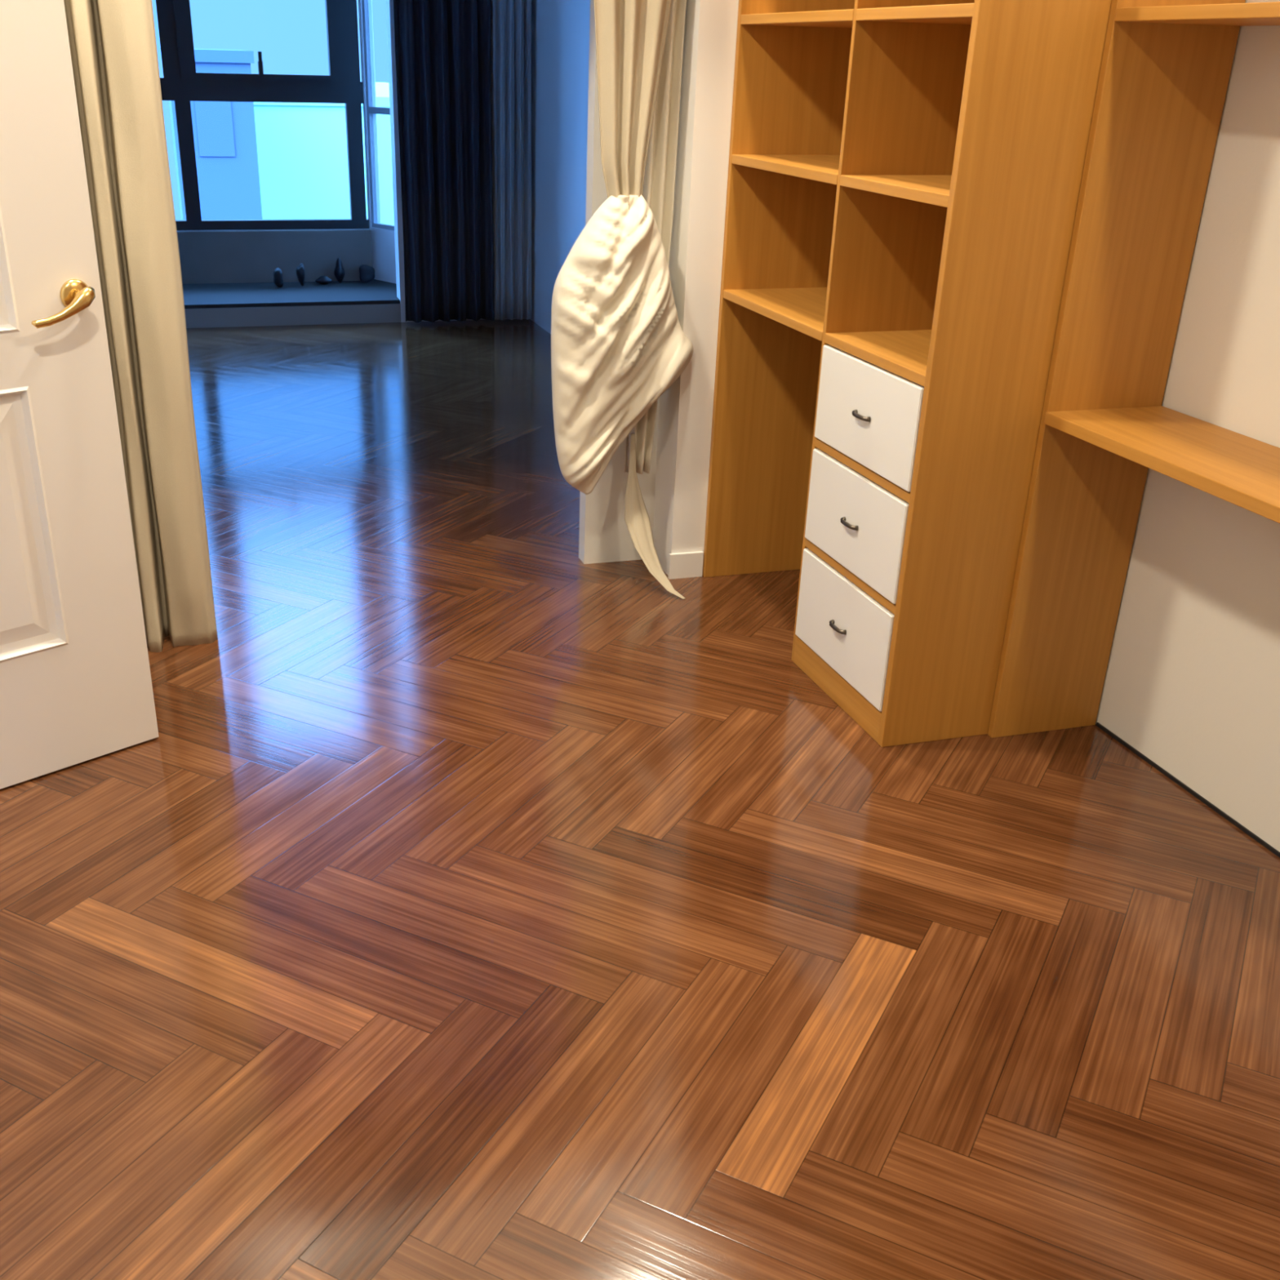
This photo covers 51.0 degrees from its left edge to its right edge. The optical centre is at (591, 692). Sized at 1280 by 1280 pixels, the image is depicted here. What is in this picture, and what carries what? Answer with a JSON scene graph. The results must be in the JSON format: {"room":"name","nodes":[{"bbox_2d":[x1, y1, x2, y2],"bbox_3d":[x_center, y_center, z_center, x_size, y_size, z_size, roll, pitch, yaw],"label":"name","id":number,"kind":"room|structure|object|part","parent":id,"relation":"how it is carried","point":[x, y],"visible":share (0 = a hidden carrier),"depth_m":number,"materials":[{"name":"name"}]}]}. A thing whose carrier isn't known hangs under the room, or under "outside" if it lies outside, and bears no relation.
{"room":"walk-in closet","nodes":[
{"label":"walk-in closet","id":0,"kind":"room"},
{"bbox_2d":[176,228,370,231],"bbox_3d":[-2.399,-3.837,7.260,2.270,3.350,0.100,-6,26,-16],"label":"wall","id":1,"kind":"structure","parent":0,"point":[347,228],"depth_m":7.91,"materials":[{"name":"white"}]},
{"bbox_2d":[155,0,368,230],"bbox_3d":[-2.160,-3.963,7.235,1.780,2.790,0.115,-6,26,-16],"label":"window","id":2,"kind":"structure","parent":1,"relation":"in","point":[180,82],"depth_m":7.61,"materials":[{"name":"black metal"}]},
{"bbox_3d":[-1.834,-4.343,7.173,0.908,1.935,0.070,-6,26,-16],"label":"sash","id":3,"kind":"part","parent":2,"relation":"part of","materials":[{"name":"black"}]},
{"bbox_3d":[-1.856,-3.520,7.503,0.025,0.125,0.035,-6,26,-16],"label":"handle","id":4,"kind":"part","parent":2,"relation":"part of","materials":[{"name":"black metal"}]},
{"bbox_2d":[177,228,373,284],"bbox_3d":[-2.414,-2.530,7.795,2.260,0.290,0.060,-6,26,-16],"label":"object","id":5,"kind":"structure","parent":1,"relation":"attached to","point":[206,256],"depth_m":7.91,"materials":[{"name":"white paint"}]},
{"bbox_2d":[358,0,396,284],"bbox_3d":[-1.025,-3.832,7.325,0.740,3.350,0.080,24,34,39],"label":"wall","id":6,"kind":"structure","parent":0,"point":[383,241],"depth_m":8.00,"materials":[{"name":"white paint"}]},
{"bbox_2d":[361,0,394,231],"bbox_3d":[-1.089,-3.981,7.321,0.520,2.780,0.050,24,34,39],"label":"window","id":7,"kind":"structure","parent":6,"relation":"in","point":[371,109],"depth_m":7.78,"materials":[{"name":"grey metal"}]},
{"bbox_2d":[386,0,524,322],"bbox_3d":[-0.691,-3.665,6.993,0.756,3.350,0.120,-6,26,-16],"label":"wall","id":8,"kind":"structure","parent":0,"point":[397,189],"depth_m":7.26,"materials":[{"name":"white paint"}]},
{"bbox_2d":[578,0,658,564],"bbox_3d":[-0.629,-1.912,3.132,3.060,3.500,0.060,-6,26,-16],"label":"wall partition","id":9,"kind":"structure","parent":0,"point":[604,535],"depth_m":3.97,"materials":[{"name":"white paint"}]},
{"bbox_3d":[-0.577,-2.113,2.766,1.805,0.140,0.425,-6,26,-16],"label":"pelmet","id":10,"kind":"object","parent":9,"relation":"attached to","visible":0},
{"bbox_2d":[63,0,217,652],"bbox_3d":[-1.173,-1.030,2.970,0.486,2.020,0.125,-6,26,-16],"label":"curtain","id":11,"kind":"object","parent":10,"relation":"hanging from","point":[113,44],"visible":0.56,"depth_m":3.05,"materials":[{"name":"beige fabric"}]},
{"bbox_2d":[551,0,693,599],"bbox_3d":[0.112,-1.219,3.434,0.417,2.015,0.280,-6,26,-16],"label":"curtain","id":12,"kind":"object","parent":10,"relation":"hanging from","point":[619,342],"visible":1,"depth_m":3.48,"materials":[{"name":"beige fabric"}]},
{"bbox_2d":[593,0,671,209],"bbox_3d":[0.118,-1.674,3.257,0.332,1.040,0.038,-6,26,-16],"label":"drape","id":13,"kind":"object","parent":12,"relation":"hanging from","point":[630,35],"depth_m":3.33,"materials":[{"name":"beige fabric"}]},
{"bbox_2d":[624,0,686,474],"bbox_3d":[0.199,-1.416,3.510,0.175,1.720,0.036,-6,26,-16],"label":"drape","id":14,"kind":"object","parent":12,"relation":"hanging from","point":[659,186],"depth_m":3.51,"materials":[{"name":"beige fabric"}]},
{"bbox_2d":[0,319,1279,1279],"bbox_3d":[-0.503,-0.078,3.360,3.350,0.001,9.350,-6,26,-16],"label":"floor","id":15,"kind":"structure","parent":0,"point":[484,900],"depth_m":2.34,"materials":[{"name":"brown wood"}]},
{"bbox_2d":[184,303,400,328],"bbox_3d":[-2.165,-2.220,7.657,2.600,0.100,0.900,-6,26,-16],"label":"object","id":16,"kind":"structure","parent":15,"relation":"on","point":[386,313],"depth_m":7.38,"materials":[{"name":"grey"}]},
{"bbox_2d":[182,279,399,308],"bbox_3d":[-2.165,-2.276,7.635,2.600,0.020,0.890,-6,26,-16],"label":"window sill","id":17,"kind":"structure","parent":16,"relation":"on","point":[246,295],"depth_m":7.59,"materials":[{"name":"grey"}]},
{"bbox_2d":[273,267,283,287],"bbox_3d":[-1.819,-2.405,7.774,0.056,0.110,0.070,-6,26,-16],"label":"ornament","id":18,"kind":"object","parent":17,"relation":"on","point":[277,273],"visible":1,"depth_m":7.75,"materials":[{"name":"black ceramic"}]},
{"bbox_2d":[296,263,305,286],"bbox_3d":[-1.702,-2.443,7.840,0.052,0.128,0.052,-6,26,-16],"label":"ornament","id":19,"kind":"object","parent":17,"relation":"on","point":[300,270],"visible":1,"depth_m":7.82,"materials":[{"name":"grey ceramic"}]},
{"bbox_2d":[315,275,332,284],"bbox_3d":[-1.592,-2.449,7.948,0.103,0.051,0.079,-6,26,-16],"label":"ornament","id":20,"kind":"object","parent":17,"relation":"on","point":[322,279],"visible":1,"depth_m":7.92,"materials":[{"name":"grey ceramic"}]},
{"bbox_2d":[333,257,344,283],"bbox_3d":[-1.501,-2.512,7.976,0.063,0.145,0.062,16,29,27],"label":"ornament","id":21,"kind":"object","parent":17,"relation":"on","point":[339,272],"visible":1,"depth_m":7.96,"materials":[{"name":"black ceramic"}]},
{"bbox_2d":[359,264,374,283],"bbox_3d":[-1.349,-2.511,8.029,0.093,0.106,0.062,-6,26,-16],"label":"ornament","id":22,"kind":"object","parent":17,"relation":"on","point":[366,273],"visible":1,"depth_m":8.01,"materials":[{"name":"black paint"}]},
{"bbox_2d":[702,0,1111,746],"bbox_3d":[0.765,-1.132,3.084,0.565,2.200,1.127,-6,26,-16],"label":"bookcase","id":23,"kind":"object","parent":15,"relation":"on","point":[904,177],"visible":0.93,"depth_m":2.93,"materials":[{"name":"brown wood"}]},
{"bbox_3d":[0.695,-0.973,3.414,0.531,0.022,0.614,-6,26,-16],"label":"shelf","id":24,"kind":"part","parent":23,"relation":"part of","materials":[{"name":"brown wood"}]},
{"bbox_3d":[0.617,-1.365,3.565,0.544,2.200,0.019,-6,26,-16],"label":"panel","id":25,"kind":"part","parent":23,"relation":"part of","materials":[{"name":"brown wood"}]},
{"bbox_3d":[0.703,-1.278,3.269,0.531,0.022,0.614,-6,26,-16],"label":"shelf","id":26,"kind":"part","parent":23,"relation":"part of","materials":[{"name":"brown wood"}]},
{"bbox_3d":[0.711,-1.569,3.131,0.531,0.022,0.614,-6,26,-16],"label":"shelf","id":27,"kind":"part","parent":23,"relation":"part of","materials":[{"name":"brown wood"}]},
{"bbox_3d":[0.571,-0.152,3.131,0.019,0.012,0.075,-6,26,-16],"label":"drawer handle","id":28,"kind":"part","parent":23,"relation":"part of","materials":[{"name":"grey metal"}]},
{"bbox_3d":[0.796,-0.178,3.193,0.453,0.229,0.454,-6,26,-16],"label":"drawer","id":29,"kind":"part","parent":23,"relation":"part of","materials":[{"name":"white laminate"}]},
{"bbox_3d":[0.577,-0.381,3.023,0.019,0.012,0.075,-6,26,-16],"label":"drawer handle","id":30,"kind":"part","parent":23,"relation":"part of","materials":[{"name":"grey metal"}]},
{"bbox_3d":[0.841,-0.298,3.150,0.530,0.020,0.460,-6,26,-16],"label":"drawer rail","id":31,"kind":"part","parent":23,"relation":"part of","materials":[{"name":"brown wood"}]},
{"bbox_3d":[0.802,-0.406,3.085,0.453,0.221,0.454,-6,26,-16],"label":"drawer","id":32,"kind":"part","parent":23,"relation":"part of","materials":[{"name":"white laminate"}]},
{"bbox_3d":[0.583,-0.602,2.917,0.019,0.012,0.075,-6,26,-16],"label":"drawer handle","id":33,"kind":"part","parent":23,"relation":"part of","materials":[{"name":"grey metal"}]},
{"bbox_3d":[0.847,-0.523,3.043,0.530,0.020,0.460,-6,26,-16],"label":"drawer rail","id":34,"kind":"part","parent":23,"relation":"part of","materials":[{"name":"brown wood"}]},
{"bbox_3d":[0.808,-0.628,2.979,0.453,0.214,0.454,-6,26,-16],"label":"drawer","id":35,"kind":"part","parent":23,"relation":"part of","materials":[{"name":"white laminate"}]},
{"bbox_3d":[0.852,-0.743,2.938,0.531,0.022,0.460,-6,26,-16],"label":"shelf","id":36,"kind":"part","parent":23,"relation":"part of","materials":[{"name":"brown wood"}]},
{"bbox_3d":[0.860,-1.048,2.793,0.531,0.022,0.460,-6,26,-16],"label":"shelf","id":37,"kind":"part","parent":23,"relation":"part of","materials":[{"name":"brown wood"}]},
{"bbox_3d":[0.868,-1.339,2.655,0.531,0.022,0.460,-6,26,-16],"label":"shelf","id":38,"kind":"part","parent":23,"relation":"part of","materials":[{"name":"brown wood"}]},
{"bbox_3d":[0.933,-0.902,2.610,0.544,2.200,0.020,-6,26,-16],"label":"panel","id":39,"kind":"part","parent":23,"relation":"part of","materials":[{"name":"brown wood"}]},
{"bbox_2d":[987,0,1279,737],"bbox_3d":[1.327,-0.524,1.837,0.280,2.200,1.850,-6,26,-16],"label":"desk","id":40,"kind":"object","parent":15,"relation":"on","point":[1166,68],"visible":1,"depth_m":2.66,"materials":[{"name":"brown wood"}]},
{"bbox_2d":[1115,1,1279,26],"bbox_3d":[1.337,-0.862,1.678,0.276,0.022,1.812,-6,26,-16],"label":"shelf","id":41,"kind":"object","parent":40,"relation":"attached to","point":[1126,13],"depth_m":2.30,"materials":[{"name":"brown wood"}]},
{"bbox_2d":[653,0,738,574],"bbox_3d":[0.548,-1.589,3.546,0.648,2.620,0.168,-6,26,-16],"label":"wall pier","id":42,"kind":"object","parent":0,"point":[685,414],"visible":0.33,"depth_m":3.59,"materials":[{"name":"white paint"}]},
{"bbox_2d":[667,551,703,578],"bbox_3d":[0.276,-0.374,3.939,0.103,0.075,0.012,-6,26,-16],"label":"baseboard","id":43,"kind":"object","parent":42,"relation":"attached to","point":[689,564],"visible":1,"depth_m":3.93,"materials":[{"name":"white wood"}]},
{"bbox_2d":[530,0,1279,852],"bbox_3d":[1.040,-1.851,3.099,0.132,3.500,9.300,-6,26,-16],"label":"wall","id":44,"kind":"structure","parent":0,"point":[1192,682],"depth_m":2.71,"materials":[{"name":"white paint"}]},
{"bbox_2d":[1096,722,1279,857],"bbox_3d":[1.710,0.852,1.517,0.004,0.008,3.730,-6,26,-16],"label":"trim","id":45,"kind":"structure","parent":44,"relation":"attached to","point":[1128,746],"depth_m":2.84,"materials":[{"name":"black paint"}]},
{"bbox_3d":[-0.611,-4.896,6.232,0.720,0.030,0.030,-6,26,-16],"label":"rail","id":46,"kind":"object","parent":44,"relation":"attached to","visible":0},
{"bbox_2d":[393,0,493,322],"bbox_3d":[-0.760,-3.482,6.873,0.512,3.080,0.095,-6,26,-16],"label":"curtain","id":47,"kind":"object","parent":46,"relation":"hanging from","point":[443,47],"visible":1,"depth_m":7.16,"materials":[{"name":"grey fabric"}]},
{"bbox_2d":[492,0,531,319],"bbox_3d":[-0.411,-3.513,6.956,0.212,3.080,0.061,-6,26,-16],"label":"curtain","id":48,"kind":"object","parent":46,"relation":"hanging from","point":[511,19],"visible":1,"depth_m":7.24,"materials":[{"name":"grey fabric"}]},
{"bbox_3d":[-1.281,-0.302,0.734,0.280,2.620,5.050,-6,26,-16],"label":"wall","id":49,"kind":"structure","parent":0,"visible":0},
{"bbox_2d":[0,0,159,789],"bbox_3d":[-1.213,-0.702,2.249,0.812,2.034,0.101,-22,34,-40],"label":"door","id":50,"kind":"structure","parent":49,"relation":"in","point":[76,686],"depth_m":2.59,"materials":[{"name":"white paint"}]},
{"bbox_3d":[-0.975,-0.717,2.469,0.136,0.074,0.061,-22,34,-40],"label":"handle","id":51,"kind":"part","parent":50,"relation":"part of","materials":[{"name":"gold metal"}]},
{"label":"outside","id":52,"kind":"structure","parent":0,"visible":0},
{"bbox_3d":[-14.329,-21.523,117.857,280.000,0.200,210.500,-6,26,-16],"label":"ground","id":53,"kind":"structure","parent":52,"visible":0},
{"bbox_2d":[160,48,262,219],"bbox_3d":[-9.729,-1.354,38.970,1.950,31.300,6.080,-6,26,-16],"label":"building","id":54,"kind":"structure","parent":53,"relation":"on","point":[224,135],"depth_m":30.63,"materials":[{"name":"blue"}]},
{"bbox_2d":[253,82,394,224],"bbox_3d":[-9.517,-6.928,51.991,7.160,30.200,19.080,-6,26,-16],"label":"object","id":55,"kind":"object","parent":53,"relation":"on","point":[302,153],"visible":0.11,"depth_m":37.71,"materials":[{"name":"glass"}]}
]}

